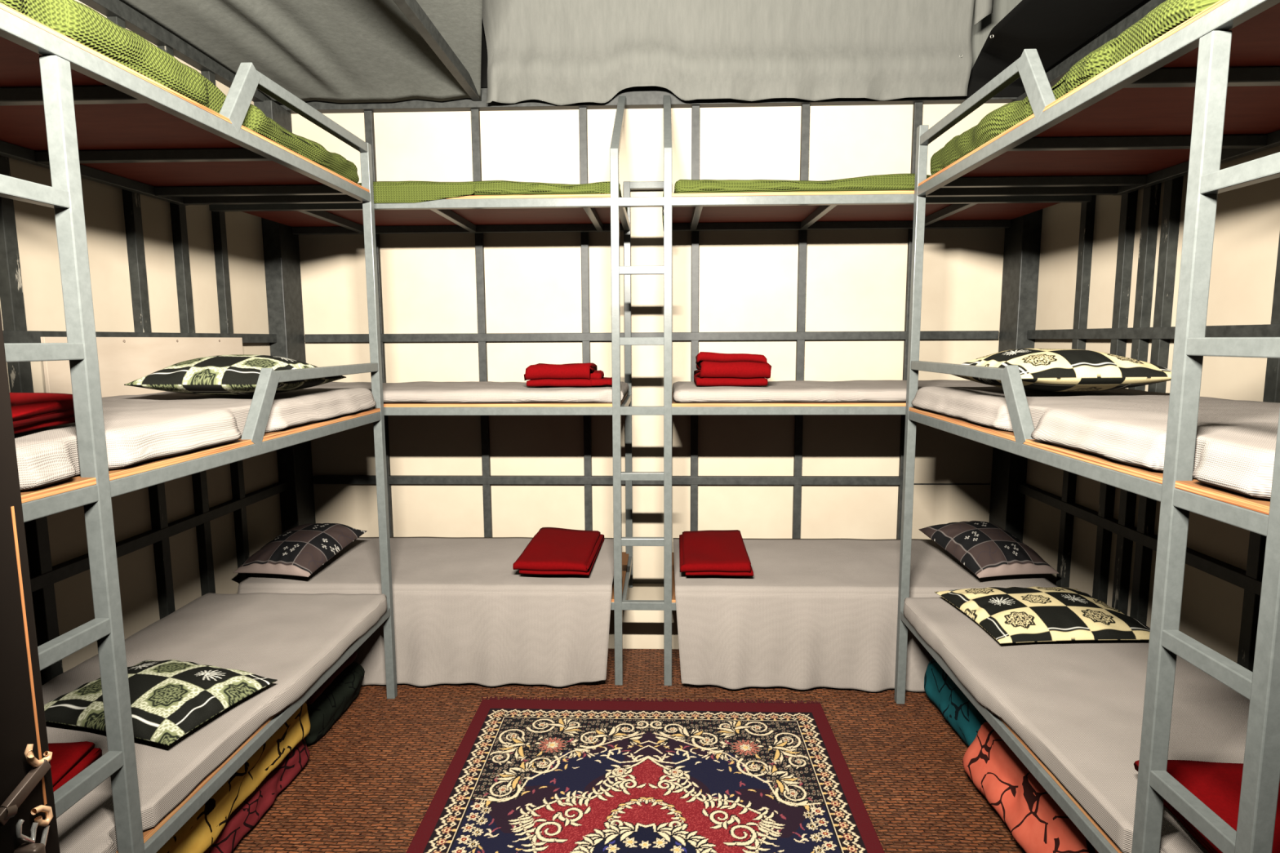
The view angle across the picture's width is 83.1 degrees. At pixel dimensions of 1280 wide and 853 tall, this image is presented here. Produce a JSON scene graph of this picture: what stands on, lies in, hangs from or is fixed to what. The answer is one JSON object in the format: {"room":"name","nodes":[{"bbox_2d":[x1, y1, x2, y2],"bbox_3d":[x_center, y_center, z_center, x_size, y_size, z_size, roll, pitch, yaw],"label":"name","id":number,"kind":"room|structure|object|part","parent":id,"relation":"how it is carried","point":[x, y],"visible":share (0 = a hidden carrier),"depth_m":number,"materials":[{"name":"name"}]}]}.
{"room":"dormitory","nodes":[
{"label":"dormitory","id":0,"kind":"room"},
{"bbox_2d":[0,0,282,685],"bbox_3d":[-1.932,-0.301,1.527,0.060,3.250,4.480,0,7,2],"label":"wall","id":1,"kind":"structure","parent":0,"point":[104,211],"depth_m":2.73,"materials":[{"name":"beige paint"}]},
{"bbox_2d":[0,155,62,684],"bbox_3d":[-1.863,-0.071,2.181,0.036,2.635,0.042,0,7,2],"label":"trim","id":2,"kind":"structure","parent":1,"relation":"attached to","point":[11,295],"depth_m":2.16,"materials":[{"name":"paint"}]},
{"bbox_2d":[3,330,276,342],"bbox_3d":[-1.885,-0.179,1.450,0.039,0.042,4.300,0,7,2],"label":"trim","id":3,"kind":"structure","parent":1,"relation":"attached to","point":[9,336],"depth_m":2.60,"materials":[{"name":"black paint"}]},
{"bbox_2d":[106,16,175,619],"bbox_3d":[-1.846,-0.135,2.709,0.036,2.635,0.042,0,7,2],"label":"trim","id":4,"kind":"structure","parent":1,"relation":"attached to","point":[131,201],"depth_m":2.67,"materials":[{"name":"paint"}]},
{"bbox_2d":[40,337,243,397],"bbox_3d":[-1.815,-0.107,2.763,0.015,0.466,1.050,0,7,2],"label":"wall panel","id":5,"kind":"object","parent":1,"relation":"attached to","point":[122,361],"visible":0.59,"depth_m":2.58,"materials":[{"name":"beige wood"}]},
{"bbox_2d":[29,482,286,592],"bbox_3d":[-1.881,0.560,1.539,0.039,0.042,4.300,0,7,2],"label":"trim","id":6,"kind":"structure","parent":1,"relation":"attached to","point":[61,571],"depth_m":2.73,"materials":[{"name":"black paint"}]},
{"bbox_2d":[79,0,270,102],"bbox_3d":[-1.882,-1.335,1.400,0.050,0.068,4.480,0,7,2],"label":"trim","id":7,"kind":"structure","parent":1,"relation":"attached to","point":[136,22],"depth_m":2.75,"materials":[{"name":"black paint"}]},
{"bbox_2d":[157,45,215,595],"bbox_3d":[-1.838,-0.166,2.963,0.036,2.635,0.042,0,7,2],"label":"trim","id":8,"kind":"structure","parent":1,"relation":"attached to","point":[178,212],"depth_m":2.92,"materials":[{"name":"paint"}]},
{"bbox_2d":[200,71,250,583],"bbox_3d":[-1.829,-0.197,3.225,0.036,2.635,0.042,0,7,2],"label":"trim","id":9,"kind":"structure","parent":1,"relation":"attached to","point":[219,226],"depth_m":3.18,"materials":[{"name":"paint"}]},
{"bbox_2d":[253,100,315,533],"bbox_3d":[-1.789,-0.256,3.687,0.088,2.640,0.185,0,7,2],"label":"pillar","id":10,"kind":"structure","parent":1,"relation":"attached to","point":[281,246],"depth_m":3.62,"materials":[{"name":"grey metal"}]},
{"bbox_2d":[231,648,1026,852],"bbox_3d":[-0.030,1.340,1.665,3.930,0.060,4.680,0,7,2],"label":"floor","id":11,"kind":"structure","parent":0,"point":[368,784],"depth_m":2.58,"materials":[{"name":"brown carpet"}]},
{"bbox_2d":[0,308,60,852],"bbox_3d":[-0.568,0.438,0.273,0.039,2.030,0.800,0,7,2],"label":"door","id":12,"kind":"structure","parent":11,"relation":"on","point":[22,712],"depth_m":0.62,"materials":[{"name":"brown wood"}]},
{"bbox_2d":[0,744,53,852],"bbox_3d":[-0.532,0.336,0.627,0.026,0.116,0.059,0,7,2],"label":"door handle","id":13,"kind":"object","parent":12,"relation":"attached to","point":[8,809],"depth_m":0.63,"materials":[{"name":"metal"}]},
{"bbox_2d":[0,2,397,852],"bbox_3d":[-1.454,0.138,1.983,0.773,2.263,1.949,0,7,2],"label":"bunk bed","id":14,"kind":"object","parent":11,"relation":"on","point":[68,108],"visible":0.7,"depth_m":1.70,"materials":[{"name":"grey paint"}]},
{"bbox_3d":[-1.101,0.313,1.485,0.034,2.032,0.034,0,7,2],"label":"post","id":15,"kind":"part","parent":14,"relation":"part of","materials":[{"name":"grey metal"}]},
{"bbox_3d":[-1.829,-0.773,1.883,0.032,0.035,1.947,0,7,2],"label":"rail","id":16,"kind":"part","parent":14,"relation":"part of","materials":[{"name":"grey metal"}]},
{"bbox_2d":[0,0,359,182],"bbox_3d":[-1.464,-0.859,1.868,0.786,0.112,1.857,0,7,2],"label":"mattress","id":17,"kind":"object","parent":14,"relation":"on","point":[74,20],"visible":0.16,"depth_m":1.63,"materials":[{"name":"green fabric"}]},
{"bbox_3d":[-1.089,-0.774,1.860,0.032,0.035,1.947,0,7,2],"label":"rail","id":18,"kind":"part","parent":14,"relation":"part of","materials":[{"name":"grey metal"}]},
{"bbox_2d":[13,387,376,490],"bbox_3d":[-1.445,-0.007,1.975,0.783,0.089,1.840,0,7,2],"label":"mattress","id":19,"kind":"object","parent":14,"relation":"on","point":[141,428],"visible":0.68,"depth_m":1.79,"materials":[{"name":"white fabric"}]},
{"bbox_2d":[9,392,75,434],"bbox_3d":[-1.433,-0.027,1.392,0.463,0.086,0.387,-2,7,-10],"label":"folded blanket","id":20,"kind":"object","parent":19,"relation":"on","point":[30,411],"visible":0.75,"depth_m":1.49,"materials":[{"name":"red fabric"}]},
{"bbox_2d":[124,354,346,395],"bbox_3d":[-1.328,-0.175,2.420,0.490,0.131,0.440,0,7,5],"label":"pillow","id":21,"kind":"object","parent":19,"relation":"on","point":[237,374],"visible":0.81,"depth_m":2.25,"materials":[{"name":"fabric"}]},
{"bbox_3d":[-1.085,0.071,1.962,0.032,0.035,1.947,0,7,2],"label":"rail","id":22,"kind":"part","parent":14,"relation":"part of","materials":[{"name":"grey metal"}]},
{"bbox_2d":[41,592,386,852],"bbox_3d":[-1.439,0.824,2.076,0.782,0.080,1.836,0,7,2],"label":"mattress","id":23,"kind":"object","parent":14,"relation":"on","point":[291,639],"visible":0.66,"depth_m":2.31,"materials":[{"name":"white fabric"}]},
{"bbox_2d":[48,741,102,791],"bbox_3d":[-1.480,0.809,1.576,0.377,0.062,0.343,-1,7,-6],"label":"folded blanket","id":24,"kind":"object","parent":23,"relation":"on","point":[68,760],"visible":0.24,"depth_m":1.69,"materials":[{"name":"red fabric"}]},
{"bbox_2d":[44,659,277,746],"bbox_3d":[-1.365,0.743,2.033,0.500,0.091,0.360,2,7,16],"label":"pillow","id":25,"kind":"object","parent":23,"relation":"on","point":[170,699],"visible":0.88,"depth_m":1.95,"materials":[{"name":"fabric"}]},
{"bbox_3d":[-1.086,-0.893,1.959,0.033,0.213,0.169,0,7,2],"label":"guard post","id":26,"kind":"part","parent":14,"relation":"part of","materials":[{"name":"grey metal"}]},
{"bbox_3d":[-1.082,-0.054,2.061,0.033,0.222,0.170,0,7,2],"label":"guard post","id":27,"kind":"part","parent":14,"relation":"part of","materials":[{"name":"grey metal"}]},
{"bbox_3d":[-1.081,0.882,2.060,0.032,0.035,1.947,0,7,2],"label":"rail","id":28,"kind":"part","parent":14,"relation":"part of","materials":[{"name":"grey metal"}]},
{"bbox_3d":[-1.073,-1.023,2.383,0.030,0.034,0.803,0,7,2],"label":"guard rail","id":29,"kind":"part","parent":14,"relation":"part of","materials":[{"name":"grey metal"}]},
{"bbox_3d":[-1.069,-0.189,2.484,0.030,0.034,0.803,0,7,2],"label":"guard rail","id":30,"kind":"part","parent":14,"relation":"part of","materials":[{"name":"grey metal"}]},
{"bbox_3d":[-1.055,0.027,2.921,0.034,2.255,0.034,0,7,2],"label":"post","id":31,"kind":"part","parent":14,"relation":"part of","materials":[{"name":"grey metal"}]},
{"bbox_2d":[204,738,310,852],"bbox_3d":[-1.415,1.194,2.132,0.481,0.126,0.957,0,7,2],"label":"quilt","id":32,"kind":"object","parent":11,"relation":"on","point":[248,814],"visible":0.21,"depth_m":2.25,"materials":[{"name":"red fabric"}]},
{"bbox_2d":[156,700,311,852],"bbox_3d":[-1.393,1.038,2.084,0.508,0.177,0.919,0,7,2],"label":"quilt","id":33,"kind":"object","parent":32,"relation":"on","point":[202,830],"visible":0.2,"depth_m":2.06,"materials":[{"name":"yellow fabric"}]},
{"bbox_2d":[304,662,364,745],"bbox_3d":[-1.413,1.085,2.861,0.526,0.166,0.498,0,7,2],"label":"quilt","id":34,"kind":"object","parent":11,"relation":"on","point":[337,697],"visible":0.29,"depth_m":2.80,"materials":[{"name":"fabric"}]},
{"bbox_2d":[306,651,357,705],"bbox_3d":[-1.352,0.975,2.837,0.328,0.054,0.424,0,7,2],"label":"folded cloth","id":35,"kind":"object","parent":34,"relation":"on","point":[311,700],"visible":0.13,"depth_m":2.79,"materials":[{"name":"black fabric"}]},
{"bbox_2d":[405,696,884,852],"bbox_3d":[0.006,1.266,1.982,1.416,0.006,2.112,0,7,2],"label":"rug","id":36,"kind":"object","parent":11,"relation":"on","point":[530,775],"visible":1,"depth_m":2.44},
{"bbox_2d":[208,95,1092,685],"bbox_3d":[0.022,-0.233,3.335,3.550,2.661,0.702,0,7,2],"label":"bunk bed","id":37,"kind":"object","parent":11,"relation":"on","point":[832,210],"visible":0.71,"depth_m":3.07,"materials":[{"name":"grey paint"}]},
{"bbox_2d":[237,537,613,687],"bbox_3d":[-0.922,0.853,3.448,1.626,0.469,0.726,0,7,2],"label":"mattress","id":38,"kind":"object","parent":37,"relation":"on","point":[463,614],"visible":0.66,"depth_m":3.12,"materials":[{"name":"grey fabric"}]},
{"bbox_2d":[233,523,367,577],"bbox_3d":[-1.558,0.550,3.347,0.360,0.148,0.475,1,7,10],"label":"pillow","id":39,"kind":"object","parent":38,"relation":"on","point":[300,550],"visible":1,"depth_m":3.22,"materials":[{"name":"fabric"}]},
{"bbox_2d":[512,527,604,575],"bbox_3d":[-0.367,0.581,3.413,0.333,0.067,0.582,0,7,4],"label":"folded blanket","id":40,"kind":"object","parent":38,"relation":"on","point":[552,550],"visible":1,"depth_m":3.29,"materials":[{"name":"red fabric"}]},
{"bbox_3d":[-0.904,-0.987,3.610,1.682,0.035,0.034,0,7,2],"label":"rail","id":41,"kind":"part","parent":37,"relation":"part of","materials":[{"name":"grey metal"}]},
{"bbox_2d":[302,381,629,403],"bbox_3d":[-0.887,-0.165,3.354,1.654,0.059,0.670,0,7,2],"label":"mattress","id":42,"kind":"object","parent":37,"relation":"on","point":[428,392],"visible":0.64,"depth_m":3.04,"materials":[{"name":"white fabric"}]},
{"bbox_2d":[524,362,612,386],"bbox_3d":[-0.304,-0.238,3.248,0.403,0.102,0.273,0,7,2],"label":"folded blanket","id":43,"kind":"object","parent":42,"relation":"on","point":[540,374],"visible":0.94,"depth_m":3.13,"materials":[{"name":"red fabric"}]},
{"bbox_2d":[356,180,627,213],"bbox_3d":[-0.892,-0.997,3.250,1.663,0.099,0.690,0,7,2],"label":"mattress","id":44,"kind":"object","parent":37,"relation":"on","point":[410,191],"visible":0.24,"depth_m":2.92,"materials":[{"name":"green fabric"}]},
{"bbox_3d":[-0.098,0.008,3.031,0.034,2.258,0.034,0,7,2],"label":"ladder leg","id":45,"kind":"part","parent":37,"relation":"part of","materials":[{"name":"grey paint"}]},
{"bbox_3d":[-0.094,-1.338,3.189,0.034,0.430,0.652,0,7,2],"label":"ladder arm","id":46,"kind":"part","parent":37,"relation":"part of","materials":[{"name":"grey paint"}]},
{"bbox_3d":[-0.060,-0.181,3.681,0.034,2.064,0.034,0,7,2],"label":"post","id":47,"kind":"part","parent":37,"relation":"part of","materials":[{"name":"grey metal"}]},
{"bbox_3d":[0.016,0.772,3.120,3.550,0.035,0.032,0,7,2],"label":"rail","id":48,"kind":"part","parent":37,"relation":"part of","materials":[{"name":"grey metal"}]},
{"bbox_3d":[0.012,-0.066,3.019,3.550,0.035,0.032,0,7,2],"label":"rail","id":49,"kind":"part","parent":37,"relation":"part of","materials":[{"name":"grey metal"}]},
{"bbox_3d":[0.037,-1.188,3.556,0.203,0.034,0.032,0,7,2],"label":"rail","id":50,"kind":"part","parent":37,"relation":"part of","materials":[{"name":"grey metal"}]},
{"bbox_3d":[0.008,-0.907,2.917,3.550,0.035,0.032,0,7,2],"label":"rail","id":51,"kind":"part","parent":37,"relation":"part of","materials":[{"name":"grey metal"}]},
{"bbox_3d":[0.117,0.007,3.025,0.034,2.258,0.034,0,7,2],"label":"ladder leg","id":52,"kind":"part","parent":37,"relation":"part of","materials":[{"name":"grey paint"}]},
{"bbox_3d":[0.121,-1.339,3.182,0.034,0.430,0.652,0,7,2],"label":"ladder arm","id":53,"kind":"part","parent":37,"relation":"part of","materials":[{"name":"grey paint"}]},
{"bbox_2d":[662,173,931,230],"bbox_3d":[0.928,-0.959,3.202,1.661,0.188,0.675,0,7,2],"label":"mattress","id":54,"kind":"object","parent":37,"relation":"on","point":[906,181],"visible":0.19,"depth_m":2.89,"materials":[{"name":"green fabric"}]},
{"bbox_2d":[671,379,992,402],"bbox_3d":[0.955,-0.167,3.294,1.615,0.061,0.670,0,7,2],"label":"mattress","id":55,"kind":"object","parent":37,"relation":"on","point":[800,391],"visible":0.64,"depth_m":2.99,"materials":[{"name":"white fabric"}]},
{"bbox_2d":[693,351,771,386],"bbox_3d":[0.408,-0.262,3.220,0.328,0.148,0.275,0,7,2],"label":"folded blanket","id":56,"kind":"object","parent":55,"relation":"on","point":[713,369],"visible":1,"depth_m":3.11,"materials":[{"name":"red fabric"}]},
{"bbox_3d":[0.971,-0.988,3.550,1.665,0.035,0.034,0,7,2],"label":"rail","id":57,"kind":"part","parent":37,"relation":"part of","materials":[{"name":"grey metal"}]},
{"bbox_2d":[672,537,1057,692],"bbox_3d":[0.968,0.851,3.386,1.619,0.469,0.730,0,7,2],"label":"mattress","id":58,"kind":"object","parent":37,"relation":"on","point":[812,613],"visible":0.67,"depth_m":3.07,"materials":[{"name":"grey fabric"}]},
{"bbox_2d":[679,529,753,576],"bbox_3d":[0.344,0.583,3.391,0.318,0.063,0.580,0,7,3],"label":"folded blanket","id":59,"kind":"object","parent":58,"relation":"on","point":[701,553],"visible":1,"depth_m":3.27,"materials":[{"name":"red fabric"}]},
{"bbox_2d":[918,520,1058,577],"bbox_3d":[1.573,0.537,3.295,0.370,0.155,0.494,-1,7,-8],"label":"pillow","id":60,"kind":"object","parent":58,"relation":"on","point":[985,548],"visible":1,"depth_m":3.16,"materials":[{"name":"fabric"}]},
{"bbox_2d":[924,657,987,747],"bbox_3d":[1.433,1.056,2.764,0.546,0.220,0.511,0,7,2],"label":"quilt","id":61,"kind":"object","parent":11,"relation":"on","point":[957,709],"visible":0.19,"depth_m":2.72,"materials":[{"name":"teal fabric"}]},
{"bbox_2d":[962,722,1097,852],"bbox_3d":[1.359,1.152,1.951,0.584,0.225,1.133,0,7,2],"label":"quilt","id":62,"kind":"object","parent":11,"relation":"on","point":[1033,819],"visible":0.25,"depth_m":2.13,"materials":[{"name":"orange fabric"}]},
{"bbox_2d":[893,0,1279,852],"bbox_3d":[1.411,0.121,1.891,0.776,2.292,1.954,0,7,2],"label":"bunk bed","id":63,"kind":"object","parent":11,"relation":"on","point":[1203,95],"visible":0.77,"depth_m":1.46,"materials":[{"name":"grey paint"}]},
{"bbox_3d":[1.070,0.006,2.856,0.034,2.292,0.034,0,7,2],"label":"post","id":64,"kind":"part","parent":63,"relation":"part of","materials":[{"name":"grey metal"}]},
{"bbox_3d":[1.056,-0.192,2.418,0.030,0.034,0.808,0,7,2],"label":"guard rail","id":65,"kind":"part","parent":63,"relation":"part of","materials":[{"name":"grey metal"}]},
{"bbox_3d":[1.052,-1.026,2.317,0.030,0.034,0.808,0,7,2],"label":"guard rail","id":66,"kind":"part","parent":63,"relation":"part of","materials":[{"name":"grey metal"}]},
{"bbox_3d":[1.044,0.880,1.994,0.032,0.035,1.952,0,7,2],"label":"rail","id":67,"kind":"part","parent":63,"relation":"part of","materials":[{"name":"grey metal"}]},
{"bbox_3d":[1.043,-0.056,1.992,0.033,0.222,0.170,0,7,2],"label":"guard post","id":68,"kind":"part","parent":63,"relation":"part of","materials":[{"name":"grey metal"}]},
{"bbox_3d":[1.038,-0.895,1.891,0.033,0.213,0.169,0,7,2],"label":"guard post","id":69,"kind":"part","parent":63,"relation":"part of","materials":[{"name":"grey metal"}]},
{"bbox_2d":[930,0,1219,175],"bbox_3d":[1.410,-0.863,1.776,0.782,0.115,1.846,0,7,2],"label":"mattress","id":70,"kind":"object","parent":63,"relation":"on","point":[1170,14],"visible":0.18,"depth_m":1.67,"materials":[{"name":"green fabric"}]},
{"bbox_2d":[903,597,1249,852],"bbox_3d":[1.403,0.821,1.985,0.786,0.081,1.837,0,7,2],"label":"mattress","id":71,"kind":"object","parent":63,"relation":"on","point":[1077,706],"visible":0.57,"depth_m":2.03,"materials":[{"name":"white fabric"}]},
{"bbox_2d":[934,586,1150,644],"bbox_3d":[1.471,0.662,2.638,0.580,0.080,0.490,-1,7,-2],"label":"pillow","id":72,"kind":"object","parent":71,"relation":"on","point":[1011,615],"visible":1,"depth_m":2.51,"materials":[{"name":"fabric"}]},
{"bbox_2d":[1133,760,1279,852],"bbox_3d":[1.272,0.810,1.468,0.317,0.060,0.381,0,7,6],"label":"folded blanket","id":73,"kind":"object","parent":71,"relation":"on","point":[1217,785],"visible":0.43,"depth_m":1.54,"materials":[{"name":"red fabric"}]},
{"bbox_3d":[1.040,0.069,1.896,0.032,0.035,1.952,0,7,2],"label":"rail","id":74,"kind":"part","parent":63,"relation":"part of","materials":[{"name":"grey metal"}]},
{"bbox_2d":[911,386,1279,498],"bbox_3d":[1.399,-0.010,1.882,0.783,0.090,1.838,0,7,2],"label":"mattress","id":75,"kind":"object","parent":63,"relation":"on","point":[1235,446],"visible":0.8,"depth_m":1.67,"materials":[{"name":"white fabric"}]},
{"bbox_2d":[952,348,1171,391],"bbox_3d":[1.378,-0.189,2.402,0.530,0.140,0.480,-1,7,-4],"label":"pillow","id":76,"kind":"object","parent":75,"relation":"on","point":[1043,370],"visible":0.84,"depth_m":2.21,"materials":[{"name":"fabric"}]},
{"bbox_3d":[1.036,-0.776,1.794,0.032,0.035,1.952,0,7,2],"label":"rail","id":77,"kind":"part","parent":63,"relation":"part of","materials":[{"name":"grey metal"}]},
{"bbox_3d":[1.024,0.313,1.400,0.034,2.032,0.034,0,7,2],"label":"post","id":78,"kind":"part","parent":63,"relation":"part of","materials":[{"name":"grey metal"}]},
{"bbox_3d":[1.778,-0.777,1.770,0.032,0.035,1.952,0,7,2],"label":"rail","id":79,"kind":"part","parent":63,"relation":"part of","materials":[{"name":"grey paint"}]},
{"bbox_3d":[1.016,0.343,1.155,0.034,2.032,0.034,0,7,2],"label":"post","id":80,"kind":"part","parent":63,"relation":"part of","materials":[{"name":"grey metal"}]},
{"bbox_2d":[291,102,1008,583],"bbox_3d":[0.034,-0.576,3.719,3.930,3.250,0.060,0,7,2],"label":"wall","id":81,"kind":"structure","parent":0,"point":[855,281],"depth_m":3.70,"materials":[{"name":"beige paint"}]},
{"bbox_2d":[364,111,393,537],"bbox_3d":[-1.346,-0.368,3.743,0.038,2.435,0.030,0,7,2],"label":"trim","id":82,"kind":"structure","parent":81,"relation":"attached to","point":[368,115],"depth_m":3.70,"materials":[{"name":"black paint"}]},
{"bbox_2d":[471,109,492,537],"bbox_3d":[-0.811,-0.368,3.725,0.038,2.435,0.030,0,7,2],"label":"trim","id":83,"kind":"structure","parent":81,"relation":"attached to","point":[475,113],"depth_m":3.69,"materials":[{"name":"black paint"}]},
{"bbox_2d":[480,16,487,88],"bbox_3d":[-0.767,-1.915,3.499,0.055,0.530,0.045,0,7,2],"label":"trim","id":84,"kind":"structure","parent":81,"relation":"attached to","point":[484,51],"depth_m":3.49,"materials":[{"name":"black"}]},
{"bbox_2d":[578,107,592,530],"bbox_3d":[-0.275,-0.369,3.708,0.038,2.435,0.030,0,7,2],"label":"trim","id":85,"kind":"structure","parent":81,"relation":"attached to","point":[583,123],"depth_m":3.66,"materials":[{"name":"black paint"}]},
{"bbox_2d":[313,475,901,484],"bbox_3d":[-0.191,0.281,3.783,3.075,0.042,0.032,0,7,2],"label":"trim","id":86,"kind":"structure","parent":81,"relation":"attached to","point":[317,479],"depth_m":3.77,"materials":[{"name":"black paint"}]},
{"bbox_2d":[608,583,679,648],"bbox_3d":[0.035,0.962,3.688,3.730,0.205,0.370,0,7,2],"label":"baseboard","id":87,"kind":"structure","parent":81,"relation":"attached to","point":[642,629],"depth_m":3.51,"materials":[{"name":"beige paint"}]},
{"bbox_2d":[277,85,1017,113],"bbox_3d":[0.027,-1.614,3.533,3.730,0.093,0.060,0,7,2],"label":"trim","id":88,"kind":"structure","parent":81,"relation":"attached to","point":[652,96],"depth_m":3.52,"materials":[{"name":"black paint"}]},
{"bbox_2d":[304,330,999,342],"bbox_3d":[0.033,-0.459,3.686,3.530,0.042,0.032,0,7,2],"label":"trim","id":89,"kind":"structure","parent":81,"relation":"attached to","point":[936,335],"depth_m":3.67,"materials":[{"name":"black paint"}]},
{"bbox_2d":[690,106,699,531],"bbox_3d":[0.280,-0.369,3.690,0.038,2.435,0.030,0,7,2],"label":"trim","id":90,"kind":"structure","parent":81,"relation":"attached to","point":[695,109],"depth_m":3.65,"materials":[{"name":"black paint"}]},
{"bbox_2d":[791,104,809,538],"bbox_3d":[0.815,-0.370,3.673,0.038,2.435,0.030,0,7,2],"label":"trim","id":91,"kind":"structure","parent":81,"relation":"attached to","point":[805,108],"depth_m":3.64,"materials":[{"name":"black paint"}]},
{"bbox_2d":[896,102,923,538],"bbox_3d":[1.358,-0.370,3.656,0.038,2.435,0.030,0,7,2],"label":"trim","id":92,"kind":"structure","parent":81,"relation":"attached to","point":[917,107],"depth_m":3.62,"materials":[{"name":"black paint"}]},
{"bbox_2d":[914,483,990,484],"bbox_3d":[1.597,0.298,3.742,0.428,0.006,0.004,0,7,2],"label":"trim","id":93,"kind":"structure","parent":81,"relation":"attached to","point":[914,483],"depth_m":3.74,"materials":[{"name":"black paint"}]},
{"bbox_2d":[970,0,1022,71],"bbox_3d":[0.026,-1.924,3.521,3.730,0.525,0.008,0,7,2],"label":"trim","id":94,"kind":"structure","parent":81,"relation":"attached to","point":[980,31],"depth_m":3.46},
{"bbox_2d":[1022,145,1279,662],"bbox_3d":[1.856,-0.305,1.405,0.060,3.250,4.480,0,7,2],"label":"wall","id":95,"kind":"structure","parent":0,"point":[1246,233],"depth_m":2.44,"materials":[{"name":"beige paint"}]},
{"bbox_2d":[989,91,1042,542],"bbox_3d":[1.851,-0.259,3.570,0.088,2.640,0.185,0,7,2],"label":"pillar","id":96,"kind":"structure","parent":95,"relation":"attached to","point":[1022,240],"depth_m":3.51,"materials":[{"name":"grey metal"}]},
{"bbox_2d":[959,0,1149,97],"bbox_3d":[1.553,-1.391,1.280,0.425,0.162,4.354,0,7,2],"label":"tarpaulin","id":97,"kind":"object","parent":95,"relation":"attached to","point":[1057,29],"visible":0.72,"depth_m":2.83,"materials":[{"name":"fabric"}]},
{"bbox_2d":[1056,195,1096,587],"bbox_3d":[1.862,-0.197,3.080,0.036,2.635,0.042,0,7,2],"label":"trim","id":98,"kind":"structure","parent":95,"relation":"attached to","point":[1086,231],"depth_m":3.04,"materials":[{"name":"paint"}]},
{"bbox_2d":[1045,0,1166,87],"bbox_3d":[1.796,-1.338,1.282,0.050,0.068,4.480,0,7,2],"label":"trim","id":99,"kind":"structure","parent":95,"relation":"attached to","point":[1054,75],"depth_m":2.85,"materials":[{"name":"black paint"}]},
{"bbox_2d":[1092,190,1137,604],"bbox_3d":[1.853,-0.165,2.814,0.036,2.635,0.042,0,7,2],"label":"trim","id":100,"kind":"structure","parent":95,"relation":"attached to","point":[1128,201],"depth_m":2.77,"materials":[{"name":"paint"}]},
{"bbox_2d":[1111,182,1161,615],"bbox_3d":[1.849,-0.150,2.687,0.036,2.635,0.042,0,7,2],"label":"trim","id":101,"kind":"structure","parent":95,"relation":"attached to","point":[1151,195],"depth_m":2.65,"materials":[{"name":"paint"}]},
{"bbox_2d":[1017,483,1262,595],"bbox_3d":[1.808,0.557,1.420,0.039,0.042,4.300,0,7,2],"label":"trim","id":102,"kind":"structure","parent":95,"relation":"attached to","point":[1235,575],"depth_m":2.62,"materials":[{"name":"black paint"}]},
{"bbox_2d":[1026,324,1279,338],"bbox_3d":[1.804,-0.183,1.331,0.039,0.042,4.300,0,7,2],"label":"trim","id":103,"kind":"structure","parent":95,"relation":"attached to","point":[1264,330],"depth_m":2.59,"materials":[{"name":"black paint"}]},
{"bbox_2d":[1129,175,1183,625],"bbox_3d":[1.846,-0.137,2.578,0.036,2.635,0.042,0,7,2],"label":"trim","id":104,"kind":"structure","parent":95,"relation":"attached to","point":[1172,194],"depth_m":2.54,"materials":[{"name":"paint"}]},
{"bbox_2d":[1236,233,1279,672],"bbox_3d":[1.830,-0.076,2.080,0.036,2.635,0.042,0,7,2],"label":"trim","id":105,"kind":"structure","parent":95,"relation":"attached to","point":[1257,542],"depth_m":2.13,"materials":[{"name":"paint"}]},
{"bbox_3d":[-0.046,-1.936,1.269,3.930,0.040,4.680,0,7,2],"label":"ceiling","id":106,"kind":"structure","parent":0,"visible":0},
{"bbox_2d":[482,0,974,105],"bbox_3d":[0.392,-1.853,3.376,2.281,0.615,0.136,0,7,2],"label":"tarpaulin","id":107,"kind":"object","parent":106,"relation":"hanging from","point":[559,52],"visible":1,"depth_m":3.37,"materials":[{"name":"grey fabric"}]},
{"bbox_2d":[973,0,992,25],"bbox_3d":[1.545,-1.978,3.223,0.077,0.340,0.032,0,7,2],"label":"tarpaulin","id":108,"kind":"object","parent":106,"relation":"hanging from","point":[983,8],"visible":1,"depth_m":3.23,"materials":[{"name":"grey fabric"}]},
{"bbox_3d":[-0.110,-0.030,-0.786,3.930,3.250,0.060,0,7,2],"label":"wall","id":109,"kind":"structure","parent":0,"visible":0},
{"bbox_2d":[393,0,481,101],"bbox_3d":[-0.865,-1.355,1.350,0.042,0.055,4.450,0,7,2],"label":"trim","id":110,"kind":"structure","parent":109,"relation":"attached to","point":[413,11],"depth_m":2.88,"materials":[{"name":"black paint"}]},
{"bbox_2d":[120,0,482,103],"bbox_3d":[-1.140,-1.460,1.342,1.435,0.283,4.341,0,7,2],"label":"tarpaulin","id":111,"kind":"object","parent":110,"relation":"on","point":[329,51],"visible":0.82,"depth_m":3.01,"materials":[{"name":"grey fabric"}]}
]}

